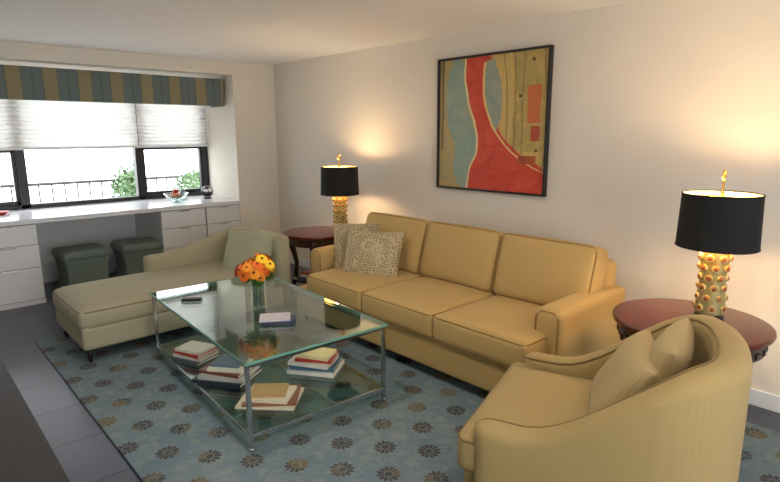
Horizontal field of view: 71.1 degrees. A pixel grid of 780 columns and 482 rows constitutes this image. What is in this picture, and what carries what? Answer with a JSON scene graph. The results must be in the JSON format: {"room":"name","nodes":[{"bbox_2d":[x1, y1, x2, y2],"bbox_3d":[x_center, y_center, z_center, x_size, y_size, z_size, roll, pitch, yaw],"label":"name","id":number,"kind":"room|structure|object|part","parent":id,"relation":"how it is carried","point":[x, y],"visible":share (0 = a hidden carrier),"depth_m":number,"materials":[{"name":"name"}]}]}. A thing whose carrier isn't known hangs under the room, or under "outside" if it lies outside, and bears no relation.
{"room":"living room","nodes":[
{"label":"living room","id":0,"kind":"room"},
{"bbox_2d":[0,174,198,202],"bbox_3d":[-4.421,-0.268,7.158,8.900,1.000,0.040,-10,15,-42],"label":"balcony railing","id":1,"kind":"object","parent":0,"point":[64,183],"depth_m":7.29,"materials":[{"name":"metal"}]},
{"bbox_2d":[143,147,200,149],"bbox_3d":[-2.700,-1.157,6.748,0.740,0.050,0.060,-10,15,-42],"label":"sash rail","id":2,"kind":"object","parent":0,"point":[157,148],"depth_m":6.70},
{"bbox_2d":[147,188,201,194],"bbox_3d":[-2.698,-0.622,6.853,0.740,0.040,0.060,-10,15,-42],"label":"sash rail","id":3,"kind":"object","parent":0,"point":[191,189],"depth_m":6.79,"materials":[{"name":"metal"}]},
{"bbox_2d":[204,61,279,233],"bbox_3d":[-1.944,-0.974,7.020,0.545,2.420,0.985,-10,15,-42],"label":"wall","id":4,"kind":"structure","parent":0,"point":[241,133],"depth_m":6.63,"materials":[{"name":"beige paint"}]},
{"bbox_2d":[0,150,30,208],"bbox_3d":[-4.357,-0.963,5.226,1.410,1.430,0.100,-10,15,-42],"label":"window","id":5,"kind":"structure","parent":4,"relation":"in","point":[19,156],"depth_m":5.70,"materials":[{"name":"metal"}]},
{"bbox_3d":[-4.390,-0.850,5.218,1.320,0.050,0.060,-10,15,-42],"label":"sash","id":6,"kind":"part","parent":5,"relation":"part of","materials":[{"name":"black metal"}]},
{"bbox_3d":[-4.390,-0.850,5.218,1.320,0.050,0.060,-10,15,-42],"label":"rail","id":7,"kind":"part","parent":5,"relation":"part of","materials":[{"name":"metal"}]},
{"bbox_2d":[0,201,20,205],"bbox_3d":[-4.388,-0.315,5.323,1.320,0.040,0.060,-10,15,-42],"label":"sash rail","id":8,"kind":"object","parent":5,"relation":"attached to","point":[10,203],"depth_m":5.68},
{"bbox_2d":[9,150,19,204],"bbox_3d":[-3.916,-1.044,5.625,0.030,1.350,0.060,-10,15,-42],"label":"stile","id":9,"kind":"object","parent":5,"relation":"attached to","point":[13,167],"depth_m":5.68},
{"bbox_2d":[0,99,138,150],"bbox_3d":[-3.896,-1.315,5.468,2.583,0.806,0.030,-10,15,-42],"label":"window blind","id":10,"kind":"object","parent":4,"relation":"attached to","point":[24,124],"visible":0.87,"depth_m":5.87,"materials":[{"name":"white fabric"}]},
{"bbox_3d":[-3.894,-0.931,5.543,2.583,0.022,0.030,-10,15,-42],"label":"rail","id":11,"kind":"part","parent":10,"relation":"part of","materials":[{"name":"white paint"}]},
{"bbox_2d":[0,191,200,210],"bbox_3d":[-3.642,-0.411,6.005,3.450,0.040,0.100,-10,15,-42],"label":"frame","id":12,"kind":"object","parent":4,"relation":"attached to","point":[124,198],"visible":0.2,"depth_m":6.17,"materials":[{"name":"metal"}]},
{"bbox_2d":[1,194,201,282],"bbox_3d":[-3.691,0.010,6.144,3.450,0.840,0.150,-10,15,-42],"label":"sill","id":13,"kind":"structure","parent":4,"relation":"attached to","point":[101,230],"depth_m":6.19,"materials":[{"name":"white paint"}]},
{"bbox_2d":[0,64,223,106],"bbox_3d":[-3.328,-1.542,5.424,3.420,0.310,0.330,-10,15,-42],"label":"window valance","id":14,"kind":"object","parent":4,"relation":"attached to","point":[17,82],"visible":1,"depth_m":5.58,"materials":[{"name":"multicoloured fabric"}]},
{"bbox_2d":[0,40,231,77],"bbox_3d":[-3.415,-1.821,5.472,3.450,0.150,0.985,-10,15,-42],"label":"header","id":15,"kind":"object","parent":4,"relation":"attached to","point":[11,52],"depth_m":5.45,"materials":[{"name":"beige paint"}]},
{"bbox_2d":[132,104,147,198],"bbox_3d":[-2.991,-1.212,6.464,0.110,1.430,0.100,-10,15,-42],"label":"mullion","id":16,"kind":"object","parent":4,"relation":"attached to","point":[137,152],"depth_m":6.50,"materials":[{"name":"metal"}]},
{"bbox_3d":[-2.961,-1.217,6.490,0.030,1.350,0.060,-10,15,-42],"label":"sash stile","id":17,"kind":"part","parent":16,"relation":"part of","materials":[{"name":"metal"}]},
{"bbox_2d":[135,104,206,147],"bbox_3d":[-2.637,-1.544,6.607,0.830,0.806,0.030,-10,15,-42],"label":"window blind","id":18,"kind":"object","parent":4,"relation":"attached to","point":[159,125],"visible":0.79,"depth_m":6.62,"materials":[{"name":"white fabric"}]},
{"bbox_3d":[-2.635,-1.160,6.683,0.830,0.022,0.030,-10,15,-42],"label":"rail","id":19,"kind":"part","parent":18,"relation":"part of","materials":[{"name":"white paint"}]},
{"bbox_2d":[197,108,209,187],"bbox_3d":[-2.414,-1.317,6.986,0.100,1.430,0.100,-10,15,-42],"label":"window","id":20,"kind":"structure","parent":4,"relation":"in","point":[203,149],"depth_m":7.02,"materials":[{"name":"metal"}]},
{"bbox_3d":[-2.440,-1.312,6.963,0.030,1.350,0.060,-10,15,-42],"label":"sash","id":21,"kind":"part","parent":20,"relation":"part of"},
{"bbox_2d":[0,0,636,64],"bbox_3d":[-0.637,-1.248,1.802,5.795,0.120,10.210,-10,15,-42],"label":"ceiling","id":22,"kind":"structure","parent":0,"point":[268,32],"depth_m":4.07,"materials":[{"name":"paint"}]},
{"bbox_2d":[0,263,779,481],"bbox_3d":[-0.627,1.234,2.289,5.795,0.100,10.210,-10,15,-42],"label":"floor","id":23,"kind":"structure","parent":0,"point":[84,451],"depth_m":3.29,"materials":[{"name":"tile"}]},
{"bbox_2d":[0,359,69,481],"bbox_3d":[-1.166,1.066,1.340,0.785,0.600,2.620,-10,15,-42],"label":"console","id":24,"kind":"object","parent":23,"relation":"on","point":[26,455],"visible":1,"depth_m":1.79,"materials":[{"name":"metal"}]},
{"bbox_2d":[51,243,110,288],"bbox_3d":[-3.200,0.285,5.695,0.459,0.460,0.459,10,15,43],"label":"upholstered stool","id":25,"kind":"object","parent":23,"relation":"on","point":[81,263],"visible":0.8,"depth_m":5.55,"materials":[{"name":"fabric"}]},
{"bbox_2d":[51,243,110,261],"bbox_3d":[-3.201,0.113,5.662,0.450,0.110,0.450,10,15,43],"label":"seat cushion","id":26,"kind":"object","parent":25,"relation":"on","point":[89,252],"depth_m":5.55,"materials":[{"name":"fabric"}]},
{"bbox_2d":[0,195,240,310],"bbox_3d":[-3.337,0.088,5.768,3.444,0.830,0.885,-10,15,-42],"label":"built-in desk","id":27,"kind":"object","parent":23,"relation":"on","point":[181,224],"visible":0.74,"depth_m":5.74,"materials":[{"name":"white paint"}]},
{"bbox_3d":[-3.523,-0.033,5.011,0.488,0.189,0.020,-10,15,-42],"label":"drawer","id":28,"kind":"part","parent":27,"relation":"part of","materials":[{"name":"white paint"}]},
{"bbox_3d":[-3.523,0.170,5.051,0.488,0.214,0.020,-10,15,-42],"label":"drawer","id":29,"kind":"part","parent":27,"relation":"part of","materials":[{"name":"white paint"}]},
{"bbox_3d":[-3.522,0.431,5.102,0.488,0.305,0.020,-10,15,-42],"label":"drawer","id":30,"kind":"part","parent":27,"relation":"part of","materials":[{"name":"white paint"}]},
{"bbox_2d":[0,195,240,226],"bbox_3d":[-3.339,-0.297,5.692,3.444,0.045,0.885,-10,15,-42],"label":"countertop","id":31,"kind":"structure","parent":27,"relation":"on","point":[85,211],"depth_m":5.81,"materials":[{"name":"white stone"}]},
{"bbox_3d":[-2.306,0.210,6.203,0.498,0.305,0.020,-10,15,-42],"label":"drawer","id":32,"kind":"part","parent":27,"relation":"part of","materials":[{"name":"white paint"}]},
{"bbox_2d":[164,189,187,202],"bbox_3d":[-2.479,-0.525,6.329,0.270,0.150,0.270,-10,15,-42],"label":"glass fruit bowl","id":33,"kind":"object","parent":27,"relation":"on","point":[175,193],"visible":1,"depth_m":6.30,"materials":[{"name":"clear glass"}]},
{"bbox_3d":[-2.308,-0.255,6.112,0.498,0.189,0.020,-10,15,-42],"label":"drawer","id":34,"kind":"part","parent":27,"relation":"part of","materials":[{"name":"white paint"}]},
{"bbox_3d":[-2.307,-0.051,6.152,0.498,0.214,0.020,-10,15,-42],"label":"drawer","id":35,"kind":"part","parent":27,"relation":"part of","materials":[{"name":"white paint"}]},
{"bbox_2d":[201,186,212,198],"bbox_3d":[-2.238,-0.598,6.680,0.140,0.155,0.140,-10,15,-42],"label":"globe","id":36,"kind":"object","parent":27,"relation":"on","point":[206,191],"visible":1,"depth_m":6.63,"materials":[{"name":"metal"}]},
{"bbox_3d":[-1.961,-0.318,6.426,0.413,0.189,0.020,-10,15,-42],"label":"drawer","id":37,"kind":"part","parent":27,"relation":"part of","materials":[{"name":"white paint"}]},
{"bbox_3d":[-1.960,-0.114,6.466,0.413,0.214,0.020,-10,15,-42],"label":"drawer","id":38,"kind":"part","parent":27,"relation":"part of","materials":[{"name":"white paint"}]},
{"bbox_2d":[110,237,163,276],"bbox_3d":[-2.783,0.214,6.047,0.459,0.460,0.459,-10,15,-40],"label":"upholstered stool","id":39,"kind":"object","parent":23,"relation":"on","point":[130,253],"visible":0.74,"depth_m":5.87,"materials":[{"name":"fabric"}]},
{"bbox_2d":[110,237,163,253],"bbox_3d":[-2.783,0.042,6.013,0.450,0.110,0.450,-10,15,-40],"label":"seat cushion","id":40,"kind":"object","parent":39,"relation":"on","point":[140,245],"depth_m":5.89,"materials":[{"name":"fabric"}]},
{"bbox_2d":[36,283,779,481],"bbox_3d":[-0.050,0.975,3.302,2.660,0.014,5.160,-10,15,-42],"label":"area rug","id":41,"kind":"object","parent":23,"relation":"on","point":[166,429],"visible":0.43,"depth_m":3.14,"materials":[{"name":"blue carpet"}]},
{"bbox_2d":[52,226,290,362],"bbox_3d":[-1.784,0.354,4.601,1.723,0.718,0.850,-10,15,-42],"label":"chaise longue","id":42,"kind":"object","parent":41,"relation":"on","point":[96,314],"visible":0.82,"depth_m":4.32,"materials":[{"name":"fabric"}]},
{"bbox_3d":[-2.128,0.804,3.879,0.048,0.116,0.048,-4,12,-20],"label":"leg","id":43,"kind":"part","parent":42,"relation":"part of","materials":[{"name":"brown wood"}]},
{"bbox_2d":[52,261,272,328],"bbox_3d":[-1.841,0.389,4.547,1.556,0.202,0.826,-10,15,-42],"label":"seat cushion","id":44,"kind":"object","parent":42,"relation":"on","point":[121,302],"depth_m":4.23,"materials":[{"name":"fabric"}]},
{"bbox_3d":[-1.782,0.524,4.629,1.680,0.170,0.810,-10,15,-42],"label":"rail","id":45,"kind":"part","parent":42,"relation":"part of","materials":[{"name":"fabric"}]},
{"bbox_3d":[-1.536,0.193,5.062,1.266,0.582,0.612,-1,11,-3],"label":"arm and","id":46,"kind":"part","parent":42,"relation":"part of","materials":[{"name":"fabric"}]},
{"bbox_2d":[222,230,275,270],"bbox_3d":[-1.252,0.110,4.833,0.460,0.373,0.263,2,11,13],"label":"throw pillow","id":47,"kind":"object","parent":42,"relation":"on","point":[241,245],"visible":0.6,"depth_m":4.78,"materials":[{"name":"fabric"}]},
{"bbox_3d":[-0.983,0.598,4.903,0.048,0.116,0.048,5,12,24],"label":"leg","id":48,"kind":"part","parent":42,"relation":"part of","materials":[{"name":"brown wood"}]},
{"bbox_2d":[150,276,387,451],"bbox_3d":[-0.860,0.667,3.599,0.900,0.482,1.584,-9,14,-38],"label":"glass coffee table","id":49,"kind":"object","parent":41,"relation":"on","point":[249,433],"visible":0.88,"depth_m":3.27,"materials":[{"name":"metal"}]},
{"bbox_3d":[-1.680,0.608,3.924,0.022,0.464,0.022,-9,14,-38],"label":"leg","id":50,"kind":"part","parent":49,"relation":"part of","materials":[{"name":"metal"}]},
{"bbox_2d":[181,297,201,301],"bbox_3d":[-1.341,0.393,3.694,0.130,0.018,0.050,-1,11,-4],"label":"remote","id":51,"kind":"object","parent":49,"relation":"on","point":[184,299],"visible":1,"depth_m":3.67,"materials":[{"name":"plastic"}]},
{"bbox_2d":[170,340,218,366],"bbox_3d":[-1.320,0.754,3.705,0.252,0.082,0.203,5,12,27],"label":"book stack","id":52,"kind":"object","parent":49,"relation":"on","point":[195,353],"visible":0.98,"depth_m":3.65,"materials":[{"name":"paper"}]},
{"bbox_3d":[-1.195,0.507,3.292,0.016,0.020,1.544,-9,14,-38],"label":"rail long","id":53,"kind":"part","parent":49,"relation":"part of","materials":[{"name":"metal"}]},
{"bbox_3d":[-1.346,0.340,4.147,0.860,0.020,0.016,-9,14,-38],"label":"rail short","id":54,"kind":"part","parent":49,"relation":"part of","materials":[{"name":"metal"}]},
{"bbox_3d":[-1.193,0.882,3.366,0.016,0.020,1.544,-9,14,-38],"label":"rail long","id":55,"kind":"part","parent":49,"relation":"part of","materials":[{"name":"metal"}]},
{"bbox_3d":[-1.345,0.715,4.220,0.860,0.020,0.016,-9,14,-38],"label":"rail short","id":56,"kind":"part","parent":49,"relation":"part of","materials":[{"name":"metal"}]},
{"bbox_2d":[192,356,262,388],"bbox_3d":[-1.010,0.801,3.409,0.336,0.101,0.270,3,12,15],"label":"book stack","id":57,"kind":"object","parent":49,"relation":"on","point":[224,371],"visible":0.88,"depth_m":3.33,"materials":[{"name":"paper"}]},
{"bbox_3d":[-0.708,0.835,2.745,0.022,0.464,0.022,-9,14,-38],"label":"leg","id":58,"kind":"part","parent":49,"relation":"part of","materials":[{"name":"metal"}]},
{"bbox_2d":[235,253,275,306],"bbox_3d":[-0.858,0.256,3.517,0.265,0.355,0.255,-10,15,-42],"label":"flower vase","id":59,"kind":"object","parent":49,"relation":"on","point":[258,268],"visible":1,"depth_m":3.43,"materials":[{"name":"clear glass"}]},
{"bbox_3d":[-0.945,0.181,3.423,0.014,0.084,0.084,20,-7,-42],"label":"flower","id":60,"kind":"part","parent":59,"relation":"part of","materials":[{"name":"orange plant"}]},
{"bbox_3d":[-0.911,0.217,3.402,0.087,0.087,0.014,30,11,20],"label":"flower","id":61,"kind":"part","parent":59,"relation":"part of","materials":[{"name":"orange plant"}]},
{"bbox_3d":[-0.887,0.164,3.381,0.069,0.014,0.069,-40,70,-17],"label":"flower","id":62,"kind":"part","parent":59,"relation":"part of","materials":[{"name":"orange plant"}]},
{"bbox_3d":[-0.848,0.198,3.400,0.093,0.093,0.015,-42,-11,-10],"label":"flower","id":63,"kind":"part","parent":59,"relation":"part of","materials":[{"name":"orange plant"}]},
{"bbox_3d":[-0.829,0.145,3.412,0.075,0.014,0.075,-17,54,-38],"label":"flower","id":64,"kind":"part","parent":59,"relation":"part of","materials":[{"name":"orange plant"}]},
{"bbox_3d":[-0.812,0.228,3.411,0.080,0.080,0.014,-34,26,11],"label":"flower","id":65,"kind":"part","parent":59,"relation":"part of","materials":[{"name":"orange plant"}]},
{"bbox_3d":[-0.809,0.112,3.447,0.081,0.014,0.081,-20,62,-36],"label":"flower","id":66,"kind":"part","parent":59,"relation":"part of","materials":[{"name":"yellow plant"}]},
{"bbox_3d":[-0.790,0.178,3.416,0.014,0.062,0.062,-16,-10,40],"label":"flower","id":67,"kind":"part","parent":59,"relation":"part of","materials":[{"name":"orange plant"}]},
{"bbox_3d":[-0.760,0.146,3.456,0.081,0.014,0.081,-6,56,-44],"label":"flower","id":68,"kind":"part","parent":59,"relation":"part of","materials":[{"name":"yellow plant"}]},
{"bbox_3d":[-1.011,0.501,4.454,0.022,0.464,0.022,-9,14,-38],"label":"leg","id":69,"kind":"part","parent":49,"relation":"part of","materials":[{"name":"metal"}]},
{"bbox_2d":[235,383,303,410],"bbox_3d":[-0.680,0.878,3.136,0.336,0.052,0.275,1,11,4],"label":"book stack","id":70,"kind":"object","parent":49,"relation":"on","point":[264,396],"visible":0.88,"depth_m":3.06,"materials":[{"name":"beige paper"}]},
{"bbox_2d":[259,312,295,324],"bbox_3d":[-0.677,0.466,3.279,0.215,0.032,0.138,-1,11,-4],"label":"paperback book","id":71,"kind":"object","parent":49,"relation":"on","point":[284,317],"visible":1,"depth_m":3.24,"materials":[{"name":"paper"}]},
{"bbox_2d":[287,345,344,377],"bbox_3d":[-0.477,0.767,3.534,0.311,0.114,0.246,2,11,13],"label":"book stack","id":72,"kind":"object","parent":49,"relation":"on","point":[320,362],"visible":0.92,"depth_m":3.45,"materials":[{"name":"paper"}]},
{"bbox_3d":[-0.375,0.568,2.969,0.860,0.020,0.016,-9,14,-38],"label":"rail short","id":73,"kind":"part","parent":49,"relation":"part of","materials":[{"name":"metal"}]},
{"bbox_3d":[-0.373,0.943,3.042,0.860,0.020,0.016,-9,14,-38],"label":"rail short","id":74,"kind":"part","parent":49,"relation":"part of","materials":[{"name":"metal"}]},
{"bbox_3d":[-0.525,0.775,3.897,0.016,0.020,1.544,-9,14,-38],"label":"rail long","id":75,"kind":"part","parent":49,"relation":"part of","materials":[{"name":"metal"}]},
{"bbox_3d":[-0.526,0.401,3.823,0.016,0.020,1.544,-9,14,-38],"label":"rail long","id":76,"kind":"part","parent":49,"relation":"part of","materials":[{"name":"metal"}]},
{"bbox_3d":[-0.040,0.728,3.276,0.022,0.464,0.022,-9,14,-38],"label":"leg","id":77,"kind":"part","parent":49,"relation":"part of","materials":[{"name":"metal"}]},
{"bbox_2d":[284,226,333,292],"bbox_3d":[-0.717,0.225,5.497,0.670,0.654,0.670,-10,15,-42],"label":"round side table","id":78,"kind":"object","parent":41,"relation":"on","point":[311,237],"visible":0.57,"depth_m":5.28,"materials":[{"name":"brown wood"}]},
{"bbox_3d":[-0.976,0.244,5.507,0.118,0.614,0.069,2,11,11],"label":"leg","id":79,"kind":"part","parent":78,"relation":"part of","materials":[{"name":"brown wood"}]},
{"bbox_2d":[294,273,306,283],"bbox_3d":[-0.716,0.361,5.524,0.496,0.027,0.496,-10,15,-42],"label":"shelf","id":80,"kind":"object","parent":78,"relation":"attached to","point":[296,275],"depth_m":5.39,"materials":[{"name":"brown wood"}]},
{"bbox_2d":[298,269,310,279],"bbox_3d":[-0.707,0.330,5.450,0.332,0.061,0.270,5,12,24],"label":"magazine stack","id":81,"kind":"object","parent":78,"relation":"on","point":[304,274],"visible":0.23,"depth_m":5.39,"materials":[{"name":"paper"}]},
{"bbox_3d":[-0.731,0.294,5.247,0.069,0.614,0.118,-1,11,-6],"label":"leg","id":82,"kind":"part","parent":78,"relation":"part of","materials":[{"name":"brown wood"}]},
{"bbox_2d":[320,154,358,226],"bbox_3d":[-0.488,-0.464,5.316,0.378,0.762,0.378,-10,15,-42],"label":"table lamp","id":83,"kind":"object","parent":78,"relation":"on","point":[339,181],"visible":0.83,"depth_m":5.16,"materials":[{"name":"black fabric"},{"name":"gold"},{"name":"brass"}]},
{"bbox_3d":[-0.488,-0.587,5.292,0.372,0.265,0.372,-10,15,-42],"label":"lamp shade","id":84,"kind":"part","parent":83,"relation":"part of","materials":[{"name":"black fabric"}]},
{"bbox_2d":[296,212,624,391],"bbox_3d":[0.346,0.350,4.095,1.056,0.902,2.420,-10,15,-42],"label":"sofa","id":85,"kind":"object","parent":41,"relation":"on","point":[465,303],"visible":0.84,"depth_m":3.60,"materials":[{"name":"fabric"}]},
{"bbox_3d":[-0.341,0.281,4.988,0.820,0.546,0.180,-10,15,-42],"label":"arm","id":86,"kind":"part","parent":85,"relation":"part of","materials":[{"name":"fabric"}]},
{"bbox_2d":[333,223,379,267],"bbox_3d":[-0.281,0.049,4.709,0.425,0.404,0.203,-1,11,-5],"label":"patterned throw pillow","id":87,"kind":"object","parent":85,"relation":"on","point":[341,230],"visible":0.48,"depth_m":4.66,"materials":[{"name":"beige fabric"}]},
{"bbox_2d":[307,267,421,310],"bbox_3d":[-0.197,0.342,4.435,0.712,0.199,0.708,-10,15,-42],"label":"seat cushion","id":88,"kind":"object","parent":85,"relation":"on","point":[347,289],"depth_m":4.22,"materials":[{"name":"fabric"}]},
{"bbox_2d":[342,228,404,276],"bbox_3d":[-0.143,0.115,4.421,0.500,0.384,0.240,5,12,23],"label":"patterned throw pillow","id":89,"kind":"object","parent":85,"relation":"on","point":[367,252],"visible":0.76,"depth_m":4.35,"materials":[{"name":"beige fabric"}]},
{"bbox_3d":[0.059,0.804,3.884,0.052,0.096,0.052,5,12,24],"label":"leg","id":90,"kind":"part","parent":85,"relation":"part of","materials":[{"name":"brown wood"}]},
{"bbox_2d":[366,212,432,273],"bbox_3d":[0.060,0.011,4.696,0.242,0.466,0.760,10,1,-44],"label":"cushion","id":91,"kind":"object","parent":85,"relation":"on","point":[415,229],"depth_m":4.45,"materials":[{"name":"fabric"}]},
{"bbox_3d":[0.019,0.656,3.846,0.070,0.240,2.360,-10,15,-42],"label":"rail","id":92,"kind":"part","parent":85,"relation":"part of","materials":[{"name":"fabric"}]},
{"bbox_2d":[362,277,493,336],"bbox_3d":[0.278,0.439,3.930,0.712,0.199,0.708,-10,15,-42],"label":"seat cushion","id":93,"kind":"object","parent":85,"relation":"on","point":[411,305],"depth_m":3.77,"materials":[{"name":"fabric"}]},
{"bbox_2d":[420,221,507,293],"bbox_3d":[0.559,0.113,4.166,0.242,0.466,0.730,10,1,-44],"label":"cushion","id":94,"kind":"object","parent":85,"relation":"on","point":[462,256],"depth_m":4.04,"materials":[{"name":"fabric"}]},
{"bbox_2d":[433,295,546,364],"bbox_3d":[0.751,0.536,3.427,0.712,0.199,0.703,-10,15,-42],"label":"seat cushion","id":95,"kind":"object","parent":85,"relation":"on","point":[494,329],"depth_m":3.25,"materials":[{"name":"fabric"}]},
{"bbox_2d":[494,233,608,305],"bbox_3d":[1.047,0.213,3.646,0.242,0.466,0.730,10,1,-44],"label":"cushion","id":96,"kind":"object","parent":85,"relation":"on","point":[529,270],"depth_m":3.54,"materials":[{"name":"fabric"}]},
{"bbox_3d":[0.655,0.304,4.404,0.170,0.700,2.320,-10,15,-42],"label":"frame","id":97,"kind":"part","parent":85,"relation":"part of","materials":[{"name":"fabric"}]},
{"bbox_3d":[1.179,0.592,3.372,0.820,0.546,0.180,-10,15,-42],"label":"arm","id":98,"kind":"part","parent":85,"relation":"part of","materials":[{"name":"fabric"}]},
{"bbox_2d":[457,314,752,481],"bbox_3d":[0.873,0.740,2.265,0.975,0.839,0.870,6,13,28],"label":"barrel armchair","id":99,"kind":"object","parent":41,"relation":"on","point":[667,401],"visible":1,"depth_m":1.95,"materials":[{"name":"fabric"}]},
{"bbox_3d":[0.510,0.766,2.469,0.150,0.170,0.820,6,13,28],"label":"seat","id":100,"kind":"part","parent":99,"relation":"part of","materials":[{"name":"fabric"}]},
{"bbox_2d":[472,367,592,426],"bbox_3d":[0.792,0.782,2.318,0.780,0.216,0.660,6,13,28],"label":"seat cushion","id":101,"kind":"object","parent":99,"relation":"on","point":[526,396],"depth_m":2.36,"materials":[{"name":"fabric"}]},
{"bbox_2d":[587,330,661,413],"bbox_3d":[0.941,0.584,2.197,0.178,0.380,0.480,33,21,14],"label":"pillow","id":102,"kind":"object","parent":99,"relation":"on","point":[633,368],"depth_m":2.07,"materials":[{"name":"fabric"}]},
{"bbox_2d":[650,318,694,380],"bbox_3d":[1.088,0.534,2.187,0.157,0.380,0.460,25,23,29],"label":"lumbar pillow","id":103,"kind":"object","parent":99,"relation":"on","point":[672,345],"depth_m":2.05,"materials":[{"name":"fabric"}]},
{"bbox_2d":[612,298,776,362],"bbox_3d":[1.544,0.719,2.874,0.740,0.652,0.740,-10,15,-42],"label":"round side table","id":104,"kind":"object","parent":41,"relation":"on","point":[631,317],"visible":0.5,"depth_m":2.82,"materials":[{"name":"brown wood"}]},
{"bbox_3d":[1.259,0.739,2.885,0.124,0.612,0.069,2,11,11],"label":"leg","id":105,"kind":"part","parent":104,"relation":"part of","materials":[{"name":"brown wood"}]},
{"bbox_2d":[675,169,765,319],"bbox_3d":[1.652,0.019,2.764,0.378,0.762,0.378,-10,15,-42],"label":"table lamp","id":106,"kind":"object","parent":104,"relation":"on","point":[722,224],"visible":1,"depth_m":2.65,"materials":[{"name":"black fabric"}]},
{"bbox_3d":[1.652,-0.104,2.740,0.372,0.265,0.372,-10,15,-42],"label":"lamp shade","id":107,"kind":"part","parent":106,"relation":"part of","materials":[{"name":"black fabric"}]},
{"bbox_3d":[1.652,-0.141,2.733,0.011,0.370,0.011,-4,12,-20],"label":"lamp stem","id":108,"kind":"part","parent":106,"relation":"part of","materials":[{"name":"gold metal"}]},
{"bbox_2d":[273,0,779,395],"bbox_3d":[1.442,-0.379,3.924,0.150,2.420,10.210,-10,15,-42],"label":"wall","id":109,"kind":"structure","parent":0,"point":[652,100],"depth_m":3.71,"materials":[{"name":"paint"}]},
{"bbox_2d":[436,45,553,196],"bbox_3d":[0.792,-0.939,4.383,0.044,1.086,1.086,-10,15,-42],"label":"framed abstract painting","id":110,"kind":"object","parent":109,"relation":"attached to","point":[494,108],"visible":1,"depth_m":4.33,"materials":[{"name":"paint"}]},
{"bbox_3d":[0.429,-1.014,4.769,0.044,1.070,0.016,-10,15,-42],"label":"frame","id":111,"kind":"part","parent":110,"relation":"part of","materials":[{"name":"wood"}]},
{"bbox_3d":[0.794,-0.414,4.486,0.044,0.016,1.086,-10,15,-42],"label":"frame","id":112,"kind":"part","parent":110,"relation":"part of","materials":[{"name":"wood"}]},
{"bbox_3d":[0.790,-1.464,4.280,0.044,0.016,1.086,-10,15,-42],"label":"frame","id":113,"kind":"part","parent":110,"relation":"part of","materials":[{"name":"wood"}]},
{"bbox_3d":[1.155,-0.865,3.997,0.044,1.070,0.016,-10,15,-42],"label":"frame","id":114,"kind":"part","parent":110,"relation":"part of","materials":[{"name":"wood"}]},
{"bbox_2d":[290,255,779,412],"bbox_3d":[1.720,0.838,3.738,0.014,0.100,9.225,-10,15,-42],"label":"baseboard","id":115,"kind":"structure","parent":109,"relation":"attached to","point":[762,399],"depth_m":3.23,"materials":[{"name":"white paint"}]},
{"label":"outside","id":116,"kind":"structure","parent":0,"visible":0},
{"bbox_3d":[-3.892,0.262,7.356,10.000,0.120,1.780,-10,15,-42],"label":"balcony slab","id":117,"kind":"object","parent":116,"visible":0},
{"bbox_2d":[110,162,148,196],"bbox_3d":[-3.534,-0.462,7.480,0.498,1.251,0.456,-4,12,-17],"label":"potted shrub","id":118,"kind":"object","parent":117,"relation":"on","point":[125,182],"visible":0.38,"depth_m":7.30,"materials":[{"name":"plant"}]},
{"bbox_2d":[171,167,199,188],"bbox_3d":[-2.870,-0.530,8.089,0.663,1.144,0.483,-10,15,-42],"label":"potted shrub","id":119,"kind":"object","parent":117,"relation":"on","point":[191,179],"visible":0.27,"depth_m":7.88,"materials":[{"name":"plant"}]}
]}

